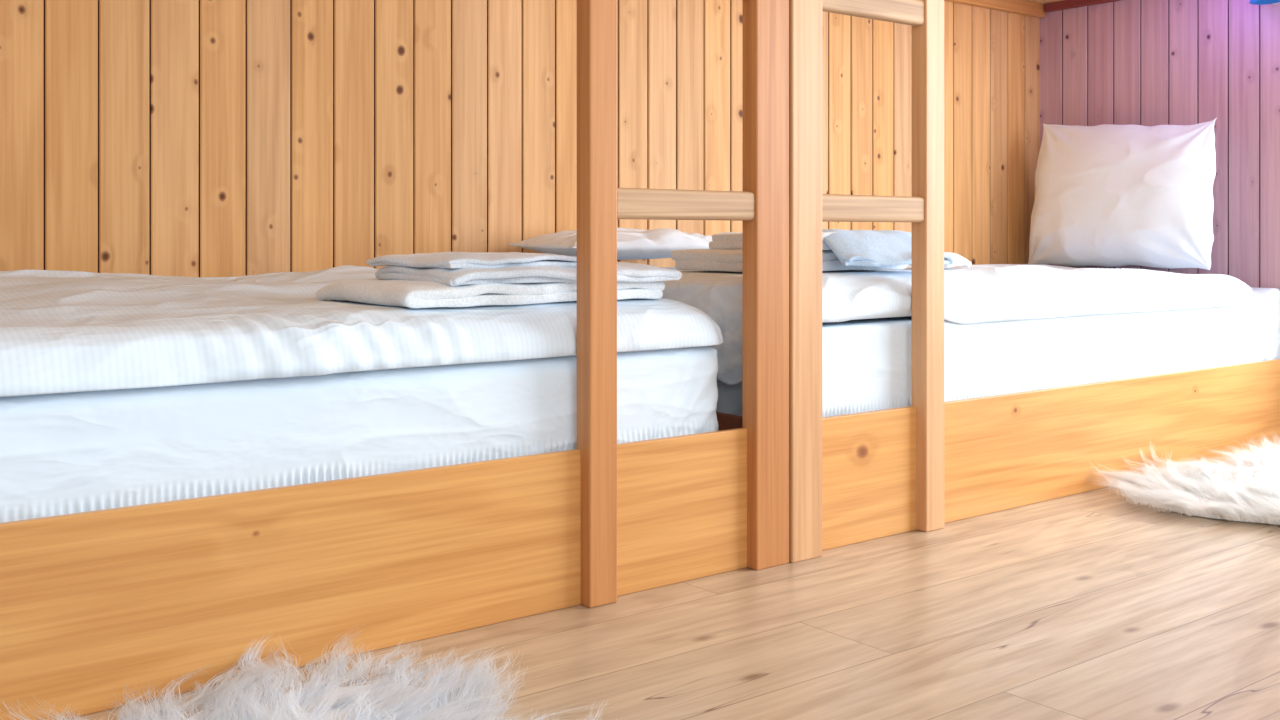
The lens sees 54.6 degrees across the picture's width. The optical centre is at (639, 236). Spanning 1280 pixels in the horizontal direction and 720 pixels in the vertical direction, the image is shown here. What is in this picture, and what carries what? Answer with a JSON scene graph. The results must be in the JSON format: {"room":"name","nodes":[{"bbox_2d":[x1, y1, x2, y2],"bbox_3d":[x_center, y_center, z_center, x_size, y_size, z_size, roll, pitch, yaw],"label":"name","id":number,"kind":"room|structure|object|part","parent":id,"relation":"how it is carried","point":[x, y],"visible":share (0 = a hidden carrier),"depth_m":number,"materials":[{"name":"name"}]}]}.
{"room":"bunk bedroom","nodes":[
{"label":"bunk bedroom","id":0,"kind":"room"},
{"bbox_2d":[0,0,1039,276],"bbox_3d":[-0.359,-0.500,3.691,5.231,2.500,0.029,0,0,-38],"label":"wall","id":1,"kind":"structure","parent":0,"point":[184,138],"depth_m":3.44,"materials":[{"name":"brown wood"}]},
{"bbox_2d":[65,453,1279,719],"bbox_3d":[0.889,0.775,1.674,5.919,0.050,4.747,0,0,-38],"label":"floor","id":2,"kind":"structure","parent":0,"point":[1097,604],"depth_m":2.35,"materials":[{"name":"brown wood"}]},
{"bbox_2d":[31,629,605,719],"bbox_3d":[-0.487,0.702,1.540,1.262,0.089,1.124,0,0,-38],"label":"sheepskin rug","id":3,"kind":"object","parent":2,"relation":"on","point":[393,698],"visible":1,"depth_m":1.95,"materials":[{"name":"fur"}]},
{"bbox_2d":[0,0,788,719],"bbox_3d":[-1.030,-0.240,2.462,2.642,1.980,1.081,0,0,-38],"label":"bunk bed","id":4,"kind":"object","parent":2,"relation":"on","point":[109,599],"visible":0.73,"depth_m":2.40,"materials":[{"name":"brown wood"}]},
{"bbox_2d":[0,346,718,522],"bbox_3d":[-0.903,0.352,2.580,2.048,0.211,0.984,0,0,-38],"label":"mattress","id":5,"kind":"object","parent":4,"relation":"on","point":[86,451],"visible":0.62,"depth_m":2.21,"materials":[{"name":"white fabric"}]},
{"bbox_2d":[0,265,722,396],"bbox_3d":[-0.900,0.158,2.580,2.105,0.176,1.049,0,0,-38],"label":"duvet","id":6,"kind":"object","parent":5,"relation":"on","point":[61,331],"visible":0.73,"depth_m":2.31,"materials":[{"name":"white fabric"}]},
{"bbox_2d":[316,278,664,307],"bbox_3d":[-0.330,0.115,2.763,0.656,0.053,0.447,0,0,-39],"label":"towel","id":7,"kind":"object","parent":6,"relation":"on","point":[399,293],"visible":0.81,"depth_m":2.54,"materials":[{"name":"white fabric"}]},
{"bbox_2d":[375,262,681,285],"bbox_3d":[-0.243,0.078,2.782,0.612,0.046,0.411,0,0,-36],"label":"towel","id":8,"kind":"object","parent":7,"relation":"on","point":[626,272],"visible":0.6,"depth_m":2.58,"materials":[{"name":"white fabric"}]},
{"bbox_2d":[366,252,576,268],"bbox_3d":[-0.338,0.049,2.728,0.415,0.035,0.373,0,0,-41],"label":"towel","id":9,"kind":"object","parent":8,"relation":"on","point":[451,260],"visible":0.94,"depth_m":2.60,"materials":[{"name":"white fabric"}]},
{"bbox_2d":[508,227,711,259],"bbox_3d":[-0.043,0.017,3.667,0.625,0.104,0.327,0,1,-39],"label":"pillow","id":10,"kind":"object","parent":6,"relation":"on","point":[631,243],"visible":0.62,"depth_m":3.55,"materials":[{"name":"white fabric"}]},
{"bbox_3d":[-0.723,0.592,2.069,2.642,0.316,0.018,0,0,-38],"label":"rail","id":11,"kind":"part","parent":4,"relation":"part of","materials":[{"name":"brown wood"}]},
{"bbox_3d":[-0.088,-0.240,2.542,0.070,1.980,0.050,0,0,-38],"label":"ladder post","id":12,"kind":"part","parent":4,"relation":"part of","materials":[{"name":"brown wood"}]},
{"bbox_3d":[0.288,-0.240,2.836,0.104,1.980,0.050,0,0,-38],"label":"ladder post","id":13,"kind":"part","parent":4,"relation":"part of","materials":[{"name":"brown wood"}]},
{"bbox_2d":[789,0,1279,562],"bbox_3d":[1.039,-0.240,4.047,2.560,1.980,1.125,0,0,-38],"label":"bunk bed","id":14,"kind":"object","parent":2,"relation":"on","point":[932,462],"visible":0.67,"depth_m":3.16,"materials":[{"name":"brown wood"}]},
{"bbox_3d":[0.373,-0.240,2.900,0.100,1.980,0.054,0,0,-38],"label":"ladder post","id":15,"kind":"part","parent":14,"relation":"part of","materials":[{"name":"brown wood"}]},
{"bbox_3d":[0.740,-0.240,3.188,0.074,1.980,0.050,0,0,-38],"label":"ladder post","id":16,"kind":"part","parent":14,"relation":"part of","materials":[{"name":"brown wood"}]},
{"bbox_3d":[0.701,-0.958,4.476,2.554,0.055,0.033,0,0,-38],"label":"wall rail","id":17,"kind":"part","parent":14,"relation":"part of","materials":[{"name":"brown wood"}]},
{"bbox_2d":[716,287,1279,416],"bbox_3d":[1.012,0.321,4.073,2.566,0.273,0.984,0,0,-38],"label":"mattress","id":18,"kind":"object","parent":14,"relation":"on","point":[867,363],"visible":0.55,"depth_m":3.55,"materials":[{"name":"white fabric"}]},
{"bbox_2d":[660,264,1252,384],"bbox_3d":[0.937,0.214,4.020,2.465,0.283,1.017,0,0,-38],"label":"duvet","id":19,"kind":"object","parent":18,"relation":"on","point":[981,293],"visible":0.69,"depth_m":3.45,"materials":[{"name":"white fabric"}]},
{"bbox_2d":[671,249,907,271],"bbox_3d":[0.419,0.061,3.439,0.594,0.061,0.365,0,0,-38],"label":"towel","id":20,"kind":"object","parent":19,"relation":"on","point":[726,260],"visible":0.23,"depth_m":3.30,"materials":[{"name":"white fabric"}]},
{"bbox_2d":[709,232,834,249],"bbox_3d":[0.453,0.011,3.413,0.452,0.052,0.318,0,0,-40],"label":"towel","id":21,"kind":"object","parent":20,"relation":"on","point":[724,240],"visible":0.09,"depth_m":3.33,"materials":[{"name":"white fabric"}]},
{"bbox_2d":[822,229,954,266],"bbox_3d":[0.609,0.028,3.390,0.384,0.100,0.310,0,0,-34],"label":"towel","id":22,"kind":"object","parent":20,"relation":"on","point":[874,248],"visible":0.64,"depth_m":3.28,"materials":[{"name":"white fabric"}]},
{"bbox_2d":[908,252,971,268],"bbox_3d":[0.877,0.081,3.679,0.186,0.072,0.208,0,0,44],"label":"washcloth","id":23,"kind":"object","parent":19,"relation":"on","point":[959,260],"visible":0.26,"depth_m":3.62,"materials":[{"name":"white fabric"}]},
{"bbox_2d":[1028,119,1215,269],"bbox_3d":[1.839,-0.170,4.802,0.277,0.592,0.767,0,0,-31],"label":"pillow","id":24,"kind":"object","parent":19,"relation":"on","point":[1107,195],"visible":1,"depth_m":4.67,"materials":[{"name":"white fabric"}]},
{"bbox_3d":[1.329,0.592,3.669,2.554,0.316,0.018,0,0,-38],"label":"rail","id":25,"kind":"part","parent":14,"relation":"part of","materials":[{"name":"brown wood"}]},
{"bbox_3d":[2.049,-0.967,4.811,0.028,0.034,1.087,0,0,-38],"label":"red trim","id":26,"kind":"part","parent":14,"relation":"part of","materials":[{"name":"wood"}]},
{"bbox_2d":[1069,431,1279,524],"bbox_3d":[2.046,0.742,3.453,1.096,0.011,1.020,0,0,-38],"label":"sheepskin rug","id":27,"kind":"object","parent":2,"relation":"on","point":[1245,489],"visible":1,"depth_m":3.47,"materials":[{"name":"fur"}]},
{"bbox_2d":[1040,0,1279,289],"bbox_3d":[2.066,-0.500,4.838,0.029,2.500,1.169,0,0,-38],"label":"wall","id":28,"kind":"structure","parent":0,"point":[1122,62],"depth_m":4.72,"materials":[{"name":"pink wood"}]},
{"bbox_2d":[1249,0,1279,4],"bbox_3d":[2.258,-0.885,4.462,0.129,0.080,0.110,0,0,-38],"label":"wall lamp","id":29,"kind":"object","parent":28,"relation":"attached to","point":[1254,2],"visible":1,"depth_m":4.50,"materials":[{"name":"blue"}]}
]}

